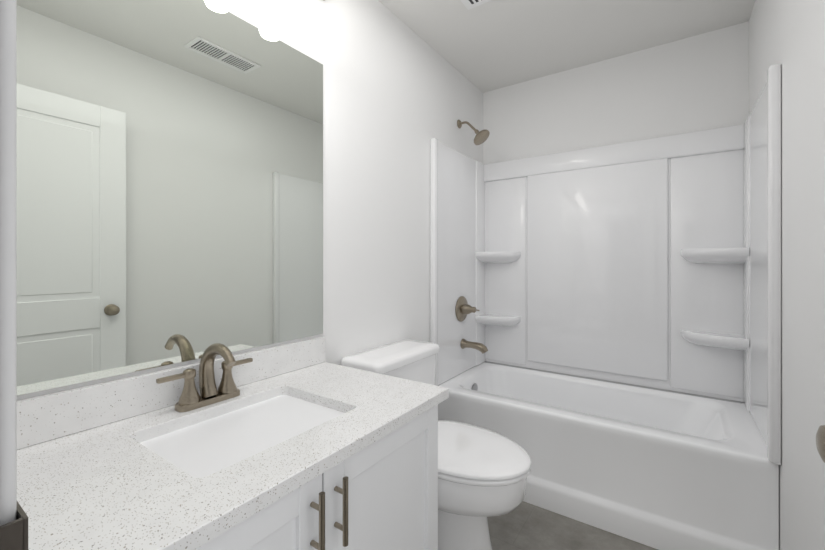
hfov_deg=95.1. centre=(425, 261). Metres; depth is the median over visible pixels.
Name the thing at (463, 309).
handle
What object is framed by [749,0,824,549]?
wall
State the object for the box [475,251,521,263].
shelf
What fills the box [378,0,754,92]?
ceiling
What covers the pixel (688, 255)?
shelf
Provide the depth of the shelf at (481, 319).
2.61 m
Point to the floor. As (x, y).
(523, 525)
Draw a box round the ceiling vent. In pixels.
[460,0,490,9]
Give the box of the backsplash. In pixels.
[17,336,325,476]
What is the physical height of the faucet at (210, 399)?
0.172 m
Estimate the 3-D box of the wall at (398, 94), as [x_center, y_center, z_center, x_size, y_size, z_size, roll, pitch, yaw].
[-0.311,-0.028,1.778,0.120,2.440,2.730,0,0,34]
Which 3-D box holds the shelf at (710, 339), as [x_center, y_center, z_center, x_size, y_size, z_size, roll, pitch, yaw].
[1.492,0.413,1.960,0.275,0.078,0.155,0,0,34]
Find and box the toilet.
[341,339,530,549]
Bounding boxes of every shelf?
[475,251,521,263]
[475,313,521,326]
[680,247,749,263]
[680,329,749,350]
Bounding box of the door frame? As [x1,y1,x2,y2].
[0,0,27,549]
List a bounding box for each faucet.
[156,343,252,412]
[460,338,488,353]
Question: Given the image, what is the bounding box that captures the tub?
[431,361,780,549]
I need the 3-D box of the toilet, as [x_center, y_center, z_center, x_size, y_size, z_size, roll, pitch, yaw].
[0.072,0.795,1.574,0.737,0.794,0.480,0,0,34]
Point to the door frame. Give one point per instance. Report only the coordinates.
(8, 261)
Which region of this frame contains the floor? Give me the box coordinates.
[487,501,657,549]
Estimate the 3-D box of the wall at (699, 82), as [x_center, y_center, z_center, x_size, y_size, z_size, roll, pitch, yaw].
[1.085,-0.028,2.418,1.500,2.440,0.120,0,0,34]
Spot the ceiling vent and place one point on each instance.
(469, 4)
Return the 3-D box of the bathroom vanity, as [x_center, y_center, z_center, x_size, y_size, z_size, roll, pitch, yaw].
[-0.429,0.202,0.944,0.600,1.981,0.965,0,0,34]
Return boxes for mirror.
[17,0,323,413]
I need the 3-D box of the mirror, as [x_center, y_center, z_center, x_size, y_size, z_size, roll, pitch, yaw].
[-0.675,-0.252,1.112,0.005,1.075,0.954,0,0,34]
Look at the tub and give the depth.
1.71 m
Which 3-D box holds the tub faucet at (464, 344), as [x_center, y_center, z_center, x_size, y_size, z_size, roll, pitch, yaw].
[0.320,0.544,2.427,0.178,0.080,0.066,0,0,34]
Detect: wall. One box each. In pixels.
[17,0,482,400]
[483,21,748,402]
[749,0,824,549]
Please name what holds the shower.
on the floor
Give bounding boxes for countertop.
[17,361,448,549]
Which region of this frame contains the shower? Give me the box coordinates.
[430,64,780,549]

